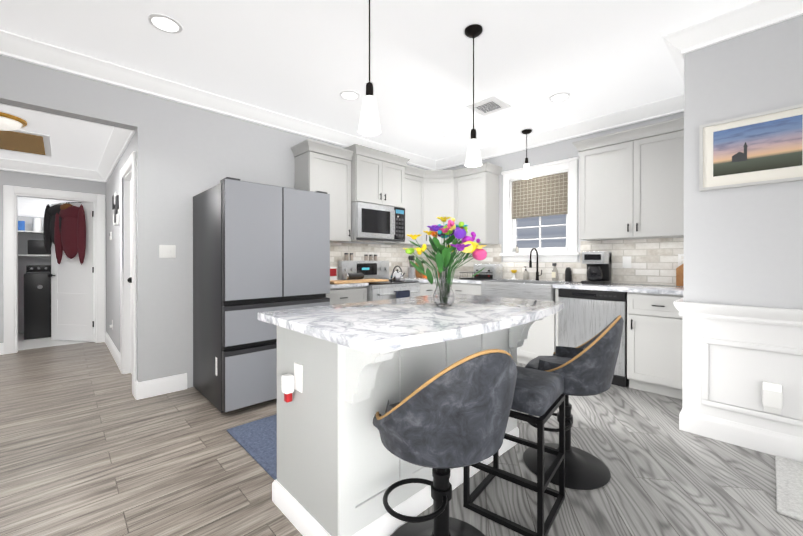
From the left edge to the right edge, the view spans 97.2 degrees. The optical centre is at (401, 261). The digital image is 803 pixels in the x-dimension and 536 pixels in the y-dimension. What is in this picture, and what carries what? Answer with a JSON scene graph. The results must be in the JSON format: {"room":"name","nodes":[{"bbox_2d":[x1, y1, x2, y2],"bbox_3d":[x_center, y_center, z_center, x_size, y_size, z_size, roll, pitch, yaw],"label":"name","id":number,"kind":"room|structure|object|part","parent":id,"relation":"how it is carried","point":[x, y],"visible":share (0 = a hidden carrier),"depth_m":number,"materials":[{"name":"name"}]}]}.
{"room":"kitchen","nodes":[
{"label":"kitchen","id":0,"kind":"room"},
{"bbox_2d":[18,215,50,332],"bbox_3d":[-5.889,-0.211,6.012,1.800,2.740,0.100,0,0,-44],"label":"wall","id":1,"kind":"structure","parent":0,"point":[23,239],"depth_m":5.72,"materials":[{"name":"paint"}]},
{"bbox_2d":[18,230,50,255],"bbox_3d":[-5.730,-0.285,5.846,1.560,0.390,0.340,0,0,-44],"label":"shelf","id":2,"kind":"object","parent":1,"relation":"attached to","point":[35,232],"depth_m":5.60,"materials":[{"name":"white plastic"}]},
{"bbox_2d":[18,221,24,230],"bbox_3d":[-6.070,-0.581,5.560,0.215,0.200,0.100,0,0,-44],"label":"laundry","id":3,"kind":"object","parent":2,"relation":"on","point":[21,224],"depth_m":5.58,"materials":[{"name":"blue plastic"}]},
{"bbox_2d":[33,218,41,230],"bbox_3d":[-5.895,-0.592,5.728,0.099,0.220,0.099,0,0,40],"label":"laundry","id":4,"kind":"object","parent":2,"relation":"on","point":[37,222],"depth_m":5.70,"materials":[{"name":"white plastic"}]},
{"bbox_2d":[28,240,50,254],"bbox_3d":[-5.824,-0.226,5.756,0.340,0.228,0.260,0,0,-44],"label":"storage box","id":5,"kind":"object","parent":2,"relation":"on","point":[36,247],"depth_m":5.62,"materials":[{"name":"black plastic"}]},
{"bbox_2d":[17,197,74,216],"bbox_3d":[-5.920,-0.965,5.897,1.000,0.450,0.016,0,0,-44],"label":"ceiling","id":6,"kind":"structure","parent":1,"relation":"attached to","point":[26,206],"depth_m":5.80,"materials":[{"name":"white paint"}]},
{"bbox_2d":[0,170,105,342],"bbox_3d":[-5.825,-0.204,3.744,4.150,2.740,0.140,0,0,-44],"label":"wall","id":7,"kind":"structure","parent":0,"point":[23,179],"depth_m":4.63,"materials":[{"name":"paint"}]},
{"bbox_2d":[0,343,3,354],"bbox_3d":[-6.128,1.097,3.349,3.160,0.140,0.016,0,0,-44],"label":"baseboard","id":8,"kind":"structure","parent":7,"relation":"attached to","point":[1,344],"depth_m":4.43,"materials":[{"name":"white wood"}]},
{"bbox_2d":[0,158,105,181],"bbox_3d":[-5.740,-1.210,3.652,4.150,0.128,0.105,0,0,-44],"label":"crown molding","id":9,"kind":"structure","parent":7,"relation":"attached to","point":[5,164],"depth_m":4.67,"materials":[{"name":"white wood"}]},
{"bbox_2d":[3,185,105,353],"bbox_3d":[-4.683,0.103,4.829,0.980,2.120,0.160,0,0,-44],"label":"door frame","id":10,"kind":"structure","parent":7,"relation":"attached to","point":[11,194],"depth_m":4.57,"materials":[{"name":"white wood"}]},
{"bbox_2d":[43,202,94,341],"bbox_3d":[-4.796,0.146,5.090,0.766,2.008,0.190,0,0,11],"label":"laundry door","id":11,"kind":"structure","parent":7,"relation":"in","point":[69,234],"depth_m":5.10,"materials":[{"name":"white wood"}]},
{"bbox_2d":[0,104,113,170],"bbox_3d":[-5.463,-1.423,3.465,4.290,0.300,4.860,0,0,-44],"label":"ceiling","id":12,"kind":"structure","parent":0,"point":[76,143],"depth_m":3.68,"materials":[{"name":"paint"}]},
{"bbox_2d":[0,112,26,130],"bbox_3d":[-3.564,-1.222,3.112,0.380,0.100,0.380,0,0,-44],"label":"light","id":13,"kind":"object","parent":12,"relation":"attached to","point":[9,122],"visible":1,"depth_m":3.11,"materials":[{"name":"white glass"}]},
{"bbox_2d":[0,130,51,156],"bbox_3d":[-4.096,-1.266,3.724,0.580,0.015,0.980,0,0,-44],"label":"attic hatch","id":14,"kind":"object","parent":12,"relation":"in","point":[21,141],"visible":0.89,"depth_m":3.74,"materials":[{"name":"brown wood"}]},
{"bbox_2d":[106,132,134,353],"bbox_3d":[-3.305,-0.205,4.217,0.140,2.740,2.950,0,0,-44],"label":"wall","id":15,"kind":"structure","parent":0,"point":[113,310],"depth_m":4.34,"materials":[{"name":"paint"}]},
{"bbox_2d":[105,332,120,370],"bbox_3d":[-3.621,1.094,4.437,0.016,0.140,1.920,0,0,-44],"label":"baseboard","id":16,"kind":"structure","parent":15,"relation":"attached to","point":[115,353],"depth_m":4.28,"materials":[{"name":"white wood"}]},
{"bbox_2d":[96,131,132,180],"bbox_3d":[-3.341,-1.211,4.075,0.105,0.128,2.580,0,0,-44],"label":"crown molding","id":17,"kind":"structure","parent":15,"relation":"attached to","point":[119,140],"depth_m":3.97,"materials":[{"name":"white"}]},
{"bbox_2d":[112,192,118,225],"bbox_3d":[-3.346,-0.610,4.142,0.019,0.390,0.540,0,0,-44],"label":"framed picture","id":18,"kind":"object","parent":15,"relation":"attached to","point":[115,202],"visible":1,"depth_m":4.06,"materials":[{"name":"grey"}]},
{"bbox_2d":[120,152,135,395],"bbox_3d":[-2.593,0.107,3.446,0.183,2.120,0.930,0,0,-44],"label":"door frame","id":19,"kind":"structure","parent":15,"relation":"attached to","point":[128,261],"depth_m":3.67,"materials":[{"name":"white wood"}]},
{"bbox_2d":[0,54,429,387],"bbox_3d":[-2.343,-0.202,2.999,8.140,2.740,0.140,0,0,-44],"label":"wall","id":20,"kind":"structure","parent":0,"point":[185,153],"depth_m":3.14,"materials":[{"name":"paint"}]},
{"bbox_2d":[3,104,134,134],"bbox_3d":[-3.867,-1.204,1.703,4.150,0.128,0.105,0,0,-44],"label":"crown molding","id":21,"kind":"structure","parent":20,"relation":"attached to","point":[119,130],"depth_m":3.23,"materials":[{"name":"white"}]},
{"bbox_2d":[134,373,186,399],"bbox_3d":[-2.111,1.098,3.125,0.376,0.140,0.026,0,0,-44],"label":"baseboard","id":22,"kind":"structure","parent":20,"relation":"attached to","point":[155,387],"depth_m":3.10,"materials":[{"name":"white wood"}]},
{"bbox_2d":[159,245,175,257],"bbox_3d":[-2.078,-0.090,3.145,0.125,0.115,0.015,0,0,-44],"label":"switch plate","id":23,"kind":"object","parent":20,"relation":"attached to","point":[167,251],"visible":1,"depth_m":3.15,"materials":[{"name":"white plastic"}]},
{"bbox_2d":[0,30,435,169],"bbox_3d":[-2.308,-1.507,2.858,8.000,0.128,0.105,0,0,-44],"label":"crown molding","id":24,"kind":"structure","parent":20,"relation":"attached to","point":[12,45],"depth_m":3.10,"materials":[{"name":"white"}]},
{"bbox_2d":[290,139,353,241],"bbox_3d":[-0.895,-0.755,4.027,0.595,1.040,0.378,0,0,-44],"label":"upper cabinet","id":25,"kind":"object","parent":20,"relation":"attached to","point":[319,166],"depth_m":3.95,"materials":[{"name":"grey paint"}]},
{"bbox_2d":[346,143,409,208],"bbox_3d":[-0.364,-1.016,4.473,0.880,0.640,0.468,0,0,-44],"label":"upper cabinet","id":26,"kind":"object","parent":20,"relation":"attached to","point":[378,177],"depth_m":4.30,"materials":[{"name":"grey paint"}]},
{"bbox_2d":[350,202,404,242],"bbox_3d":[-0.357,-0.471,4.468,0.776,0.440,0.467,0,0,-44],"label":"over-the-range microwave","id":27,"kind":"object","parent":26,"relation":"attached to","point":[372,223],"visible":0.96,"depth_m":4.28,"materials":[{"name":"silver metal"}]},
{"bbox_2d":[384,166,425,244],"bbox_3d":[0.057,-0.758,4.941,0.465,1.040,0.378,0,0,-44],"label":"upper cabinet","id":28,"kind":"object","parent":20,"relation":"attached to","point":[415,217],"depth_m":4.90,"materials":[{"name":"grey paint"}]},
{"bbox_2d":[0,0,755,159],"bbox_3d":[-1.718,-1.610,2.388,8.200,0.080,11.600,0,0,-44],"label":"ceiling","id":29,"kind":"structure","parent":0,"point":[306,60],"depth_m":2.67,"materials":[{"name":"paint"}]},
{"bbox_2d":[148,14,181,33],"bbox_3d":[-1.557,-1.565,2.336,0.190,0.008,0.190,0,0,-44],"label":"recessed light","id":30,"kind":"object","parent":29,"relation":"in","point":[165,23],"visible":1,"depth_m":2.33,"materials":[{"name":"white plastic"}]},
{"bbox_2d":[340,90,359,99],"bbox_3d":[-0.490,-1.568,3.347,0.190,0.008,0.190,0,0,-44],"label":"recessed light","id":31,"kind":"object","parent":29,"relation":"in","point":[349,95],"visible":1,"depth_m":3.35,"materials":[{"name":"white plastic"}]},
{"bbox_2d":[358,0,380,135],"bbox_3d":[-0.161,-1.111,1.778,0.124,0.914,0.124,0,0,-44],"label":"pendant light","id":32,"kind":"object","parent":29,"relation":"hanging from","point":[369,123],"visible":1,"depth_m":1.75,"materials":[{"name":"white glass"}]},
{"bbox_2d":[464,24,482,166],"bbox_3d":[0.488,-1.112,2.402,0.124,0.914,0.124,0,0,-44],"label":"pendant light","id":33,"kind":"object","parent":29,"relation":"hanging from","point":[473,155],"visible":1,"depth_m":2.38,"materials":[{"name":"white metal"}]},
{"bbox_2d":[466,96,510,115],"bbox_3d":[0.880,-1.565,3.581,0.320,0.016,0.320,0,0,-44],"label":"ceiling vent","id":34,"kind":"object","parent":29,"relation":"in","point":[489,105],"visible":0.98,"depth_m":3.56,"materials":[{"name":"white metal"}]},
{"bbox_2d":[521,129,531,178],"bbox_3d":[1.509,-1.290,4.269,0.124,0.570,0.124,0,0,-44],"label":"pendant light","id":35,"kind":"object","parent":29,"relation":"hanging from","point":[526,173],"visible":1,"depth_m":4.24,"materials":[{"name":"white glass"}]},
{"bbox_2d":[549,92,570,101],"bbox_3d":[1.512,-1.569,3.385,0.190,0.008,0.190,0,0,-44],"label":"recessed light","id":36,"kind":"object","parent":29,"relation":"in","point":[560,97],"visible":1,"depth_m":3.38,"materials":[{"name":"white plastic"}]},
{"bbox_2d":[0,333,802,535],"bbox_3d":[-1.718,1.198,2.396,8.200,0.064,11.600,0,0,-44],"label":"floor","id":37,"kind":"structure","parent":0,"point":[90,445],"depth_m":1.99,"materials":[{"name":"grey wood"}]},
{"bbox_2d":[24,265,50,339],"bbox_3d":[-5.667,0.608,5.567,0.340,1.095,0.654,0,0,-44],"label":"washer","id":38,"kind":"object","parent":37,"relation":"on","point":[37,301],"visible":0.75,"depth_m":5.32,"materials":[{"name":"black metal"}]},
{"bbox_2d":[227,414,276,479],"bbox_3d":[-0.673,1.163,2.347,0.640,0.015,0.880,0,0,-44],"label":"area rug","id":39,"kind":"object","parent":37,"relation":"on","point":[256,440],"visible":0.29,"depth_m":2.30,"materials":[{"name":"blue carpet"}]},
{"bbox_2d":[193,177,329,412],"bbox_3d":[-1.288,0.267,3.248,0.905,1.800,0.894,0,0,-44],"label":"fridge","id":40,"kind":"object","parent":37,"relation":"on","point":[258,248],"visible":0.73,"depth_m":2.83,"materials":[{"name":"grey metal"}]},
{"bbox_2d":[326,242,369,304],"bbox_3d":[-0.807,0.466,3.908,0.652,1.398,0.616,0,0,-44],"label":"base unit","id":41,"kind":"object","parent":37,"relation":"on","point":[352,292],"depth_m":3.91,"materials":[{"name":"grey paint"}]},
{"bbox_2d":[330,267,336,279],"bbox_3d":[-0.839,0.148,4.221,0.120,0.170,0.082,0,0,-44],"label":"box","id":42,"kind":"object","parent":41,"relation":"on","point":[333,273],"visible":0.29,"depth_m":4.20,"materials":[{"name":"red cardboard"}]},
{"bbox_2d":[330,279,388,283],"bbox_3d":[-0.530,0.222,4.007,0.750,0.023,0.320,0,0,-44],"label":"cutting board","id":43,"kind":"object","parent":41,"relation":"on","point":[355,281],"visible":0.77,"depth_m":3.95,"materials":[{"name":"brown wood"}]},
{"bbox_2d":[345,273,363,279],"bbox_3d":[-0.534,0.169,4.086,0.255,0.076,0.076,0,0,-44],"label":"bottle","id":44,"kind":"object","parent":43,"relation":"on","point":[351,276],"visible":1,"depth_m":4.04,"materials":[{"name":"black plastic"}]},
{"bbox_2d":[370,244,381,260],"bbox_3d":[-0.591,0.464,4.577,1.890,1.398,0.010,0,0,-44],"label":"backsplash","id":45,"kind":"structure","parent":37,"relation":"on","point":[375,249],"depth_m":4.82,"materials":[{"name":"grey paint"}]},
{"bbox_2d":[338,261,419,300],"bbox_3d":[-0.250,0.577,4.364,0.770,1.175,0.735,0,0,-44],"label":"range","id":46,"kind":"object","parent":37,"relation":"on","point":[389,289],"visible":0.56,"depth_m":4.32,"materials":[{"name":"silver metal"}]},
{"bbox_2d":[344,253,352,260],"bbox_3d":[-0.672,-0.057,4.403,0.120,0.088,0.046,0,0,-44],"label":"spice jars","id":47,"kind":"object","parent":46,"relation":"on","point":[345,254],"depth_m":4.39,"materials":[{"name":"clear glass"}]},
{"bbox_2d":[364,254,376,260],"bbox_3d":[-0.420,-0.052,4.646,0.201,0.078,0.046,0,0,-44],"label":"spice jars","id":48,"kind":"object","parent":46,"relation":"on","point":[365,257],"depth_m":4.64,"materials":[{"name":"clear glass"}]},
{"bbox_2d":[390,266,404,281],"bbox_3d":[-0.034,0.149,4.393,0.180,0.197,0.230,0,0,-44],"label":"kettle","id":49,"kind":"object","parent":46,"relation":"on","point":[397,276],"visible":0.98,"depth_m":4.35,"materials":[{"name":"silver metal"}]},
{"bbox_2d":[258,293,563,535],"bbox_3d":[0.158,0.706,1.875,1.475,0.930,0.956,0,0,-44],"label":"kitchen island","id":50,"kind":"object","parent":37,"relation":"on","point":[346,372],"visible":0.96,"depth_m":1.50,"materials":[{"name":"grey paint"}]},
{"bbox_2d":[258,293,563,352],"bbox_3d":[0.167,0.260,1.863,1.475,0.038,0.928,0,0,-44],"label":"island countertop","id":51,"kind":"structure","parent":50,"relation":"on","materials":[{"name":"stone"}]},
{"bbox_2d":[403,216,486,305],"bbox_3d":[0.232,0.000,1.936,0.470,0.480,0.462,0,0,-44],"label":"glass vase","id":52,"kind":"object","parent":51,"relation":"on","point":[443,294],"visible":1,"depth_m":1.89,"materials":[{"name":"multicoloured"}]},
{"bbox_2d":[373,349,516,535],"bbox_3d":[0.171,0.730,1.370,0.553,0.884,0.515,0,0,-29],"label":"bar stool","id":53,"kind":"object","parent":37,"relation":"on","point":[454,415],"visible":1,"depth_m":1.17,"materials":[{"name":"grey leather"}]},
{"bbox_2d":[463,366,564,535],"bbox_3d":[0.552,0.861,1.720,0.370,0.619,0.370,0,0,38],"label":"stool","id":54,"kind":"object","parent":37,"relation":"on","point":[538,393],"visible":0.56,"depth_m":1.59,"materials":[{"name":"black metal"}]},
{"bbox_2d":[382,237,683,398],"bbox_3d":[1.280,0.466,4.099,1.108,1.398,3.292,0,0,-44],"label":"base unit","id":55,"kind":"object","parent":37,"relation":"on","point":[654,342],"depth_m":3.64,"materials":[{"name":"grey paint"}]},
{"bbox_2d":[408,255,414,277],"bbox_3d":[0.146,0.071,5.016,0.108,0.319,0.104,0,0,-44],"label":"utensil crock","id":56,"kind":"object","parent":55,"relation":"on","point":[411,271],"visible":0.94,"depth_m":4.98,"materials":[{"name":"white ceramic"}]},
{"bbox_2d":[413,261,424,276],"bbox_3d":[0.266,0.109,5.202,0.190,0.242,0.102,0,0,40],"label":"knife block","id":57,"kind":"object","parent":55,"relation":"on","point":[417,273],"visible":0.31,"depth_m":5.17,"materials":[{"name":"brown wood"}]},
{"bbox_2d":[459,272,493,280],"bbox_3d":[0.957,0.186,4.548,0.285,0.093,0.340,0,0,-44],"label":"dish rack","id":58,"kind":"object","parent":55,"relation":"on","point":[477,278],"visible":0.94,"depth_m":4.54,"materials":[{"name":"grey metal"}]},
{"bbox_2d":[473,264,502,278],"bbox_3d":[1.150,0.131,4.733,0.240,0.202,0.340,0,0,-44],"label":"toaster","id":59,"kind":"object","parent":55,"relation":"on","point":[496,270],"visible":0.96,"depth_m":4.63,"materials":[{"name":"silver metal"}]},
{"bbox_2d":[330,276,683,294],"bbox_3d":[0.772,0.255,3.610,2.517,0.038,3.291,0,0,-44],"label":"countertop","id":60,"kind":"structure","parent":55,"relation":"on","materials":[{"name":"white stone"}]},
{"bbox_2d":[511,270,516,278],"bbox_3d":[1.468,0.171,4.622,0.082,0.121,0.082,0,0,-44],"label":"pedestal bowl","id":61,"kind":"object","parent":55,"relation":"on","point":[513,271],"visible":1,"depth_m":4.60,"materials":[{"name":"white ceramic"}]},
{"bbox_3d":[1.457,0.369,4.162,0.565,0.261,0.844,0,0,-44],"label":"sink apron","id":62,"kind":"part","parent":55,"relation":"part of","materials":[{"name":"white ceramic"}]},
{"bbox_2d":[523,266,527,279],"bbox_3d":[1.583,0.147,4.511,0.067,0.170,0.064,0,0,-44],"label":"soap dispenser","id":63,"kind":"object","parent":55,"relation":"on","point":[525,274],"visible":0.98,"depth_m":4.49,"materials":[{"name":"grey"}]},
{"bbox_2d":[529,248,541,279],"bbox_3d":[1.631,0.033,4.298,0.218,0.401,0.088,0,0,-44],"label":"faucet","id":64,"kind":"object","parent":55,"relation":"on","point":[530,266],"visible":1,"depth_m":4.35,"materials":[{"name":"black metal"}]},
{"bbox_2d":[552,263,557,280],"bbox_3d":[1.833,0.125,4.238,0.082,0.215,0.064,0,0,-44],"label":"spray bottle","id":65,"kind":"object","parent":55,"relation":"on","point":[554,274],"visible":0.98,"depth_m":4.22,"materials":[{"name":"grey"}]},
{"bbox_2d":[565,267,571,281],"bbox_3d":[1.947,0.151,4.133,0.071,0.165,0.072,0,0,-44],"label":"canister","id":66,"kind":"object","parent":55,"relation":"on","point":[568,274],"visible":0.96,"depth_m":4.11,"materials":[{"name":"black plastic"}]},
{"bbox_2d":[574,251,611,284],"bbox_3d":[2.022,0.064,3.797,0.260,0.340,0.343,0,0,-44],"label":"coffee maker","id":67,"kind":"object","parent":55,"relation":"on","point":[599,264],"visible":1,"depth_m":3.69,"materials":[{"name":"black plastic"}]},
{"bbox_2d":[623,256,630,267],"bbox_3d":[2.376,0.006,3.733,0.013,0.120,0.080,0,0,-44],"label":"outlet","id":68,"kind":"object","parent":55,"relation":"attached to","point":[626,261],"depth_m":3.73,"materials":[{"name":"white plastic"}]},
{"bbox_2d":[676,263,683,285],"bbox_3d":[2.718,0.111,3.355,0.030,0.248,0.180,0,0,-44],"label":"board","id":69,"kind":"object","parent":55,"relation":"on","point":[680,275],"visible":0.29,"depth_m":3.38,"materials":[{"name":"orange wood"}]},
{"bbox_2d":[678,254,683,265],"bbox_3d":[2.701,-0.013,3.397,0.009,0.120,0.075,0,0,-44],"label":"outlet","id":70,"kind":"object","parent":55,"relation":"attached to","point":[680,256],"depth_m":3.41,"materials":[{"name":"white plastic"}]},
{"bbox_2d":[523,315,623,489],"bbox_3d":[0.965,0.728,2.020,0.515,0.884,0.553,0,0,36],"label":"bar stool","id":71,"kind":"object","parent":37,"relation":"on","point":[587,368],"visible":0.75,"depth_m":1.86,"materials":[{"name":"black metal"}]},
{"bbox_2d":[558,288,628,386],"bbox_3d":[2.039,0.722,3.641,0.614,0.888,0.596,0,0,-44],"label":"dishwasher","id":72,"kind":"object","parent":37,"relation":"on","point":[584,316],"visible":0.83,"depth_m":3.42,"materials":[{"name":"grey metal"}]},
{"bbox_2d":[775,456,802,521],"bbox_3d":[2.251,1.161,1.606,0.670,0.022,0.760,0,0,-44],"label":"mat","id":73,"kind":"object","parent":37,"relation":"on","point":[789,487],"visible":0.96,"depth_m":1.80,"materials":[{"name":"white fabric"}]},
{"bbox_2d":[441,111,683,285],"bbox_3d":[1.754,-0.206,4.508,0.140,2.740,3.640,0,0,-44],"label":"wall","id":74,"kind":"structure","parent":0,"point":[554,151],"depth_m":4.38,"materials":[{"name":"paint"}]},
{"bbox_2d":[426,170,449,244],"bbox_3d":[0.526,-0.760,5.002,0.318,1.036,0.318,0,0,-44],"label":"upper cabinet","id":75,"kind":"object","parent":74,"relation":"attached to","point":[437,181],"depth_m":5.00,"materials":[{"name":"grey paint"}]},
{"bbox_2d":[450,162,501,244],"bbox_3d":[1.034,-0.757,4.879,0.378,1.040,0.575,0,0,-44],"label":"upper cabinet","id":76,"kind":"object","parent":74,"relation":"attached to","point":[474,191],"depth_m":4.76,"materials":[{"name":"grey paint"}]},
{"bbox_2d":[500,157,579,261],"bbox_3d":[1.743,-0.601,4.475,0.200,1.210,1.010,0,0,-44],"label":"window","id":77,"kind":"structure","parent":74,"relation":"in","point":[569,252],"depth_m":4.38,"materials":[{"name":"white wood"}]},
{"bbox_2d":[512,172,570,221],"bbox_3d":[1.737,-0.675,4.434,0.066,0.777,0.774,0,0,-44],"label":"roman shade","id":78,"kind":"object","parent":77,"relation":"attached to","point":[547,195],"visible":0.9,"depth_m":4.43,"materials":[{"name":"beige fabric"}]},
{"bbox_2d":[436,95,683,169],"bbox_3d":[1.687,-1.512,4.398,0.105,0.128,3.180,0,0,-44],"label":"crown molding","id":79,"kind":"structure","parent":74,"relation":"attached to","point":[671,105],"depth_m":4.03,"materials":[{"name":"white"}]},
{"bbox_2d":[572,117,683,240],"bbox_3d":[2.322,-0.754,3.538,0.378,1.040,1.044,0,0,-44],"label":"upper cabinet","id":80,"kind":"object","parent":74,"relation":"attached to","point":[631,183],"depth_m":3.42,"materials":[{"name":"grey paint"}]},
{"bbox_2d":[684,14,802,309],"bbox_3d":[3.587,-0.198,1.734,1.340,2.740,3.300,0,0,-44],"label":"wall","id":81,"kind":"structure","parent":0,"point":[743,246],"depth_m":2.24,"materials":[{"name":"paint"}]},
{"bbox_2d":[674,60,683,99],"bbox_3d":[2.321,-1.508,2.875,1.080,0.128,0.105,0,0,-44],"label":"crown molding","id":82,"kind":"structure","parent":81,"relation":"attached to","point":[679,63],"depth_m":2.81,"materials":[{"name":"white"}]},
{"bbox_2d":[662,0,802,59],"bbox_3d":[3.030,-1.503,1.268,0.105,0.128,3.405,0,0,-44],"label":"crown molding","id":83,"kind":"structure","parent":81,"relation":"attached to","point":[740,20],"depth_m":2.24,"materials":[{"name":"white"}]},
{"bbox_2d":[673,297,802,326],"bbox_3d":[3.264,0.333,1.460,0.589,0.100,3.349,0,0,-44],"label":"trim","id":84,"kind":"structure","parent":81,"relation":"attached to","point":[776,316],"depth_m":2.23,"materials":[{"name":"white wood"}]},
{"bbox_2d":[679,410,802,462],"bbox_3d":[3.088,1.103,1.273,0.016,0.140,3.320,0,0,-44],"label":"baseboard","id":85,"kind":"structure","parent":81,"relation":"attached to","point":[763,440],"depth_m":2.23,"materials":[{"name":"white"}]},
{"bbox_2d":[682,316,802,437],"bbox_3d":[3.291,0.773,1.455,0.558,0.800,3.304,0,0,-44],"label":"wainscoting","id":86,"kind":"structure","parent":81,"relation":"attached to","point":[730,368],"depth_m":2.25,"materials":[{"name":"white wood"}]},
{"bbox_2d":[699,104,802,190],"bbox_3d":[2.194,-0.695,2.198,0.020,0.440,0.530,0,0,-44],"label":"picture frame","id":87,"kind":"object","parent":81,"relation":"attached to","point":[765,147],"visible":1,"depth_m":2.20,"materials":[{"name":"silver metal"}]},
{"bbox_2d":[762,381,782,414],"bbox_3d":[2.236,0.826,2.135,0.048,0.190,0.085,0,0,-44],"label":"outlet","id":88,"kind":"object","parent":81,"relation":"attached to","point":[772,397],"visible":0.98,"depth_m":2.13,"materials":[{"name":"white plastic"}]},
{"label":"outside","id":89,"kind":"structure","parent":0,"visible":0},
{"bbox_2d":[517,214,565,247],"bbox_3d":[2.154,-0.547,4.870,0.020,1.680,1.370,0,0,-44],"label":"window","id":90,"kind":"structure","parent":89,"point":[546,232],"depth_m":5.01,"materials":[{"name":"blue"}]}
]}

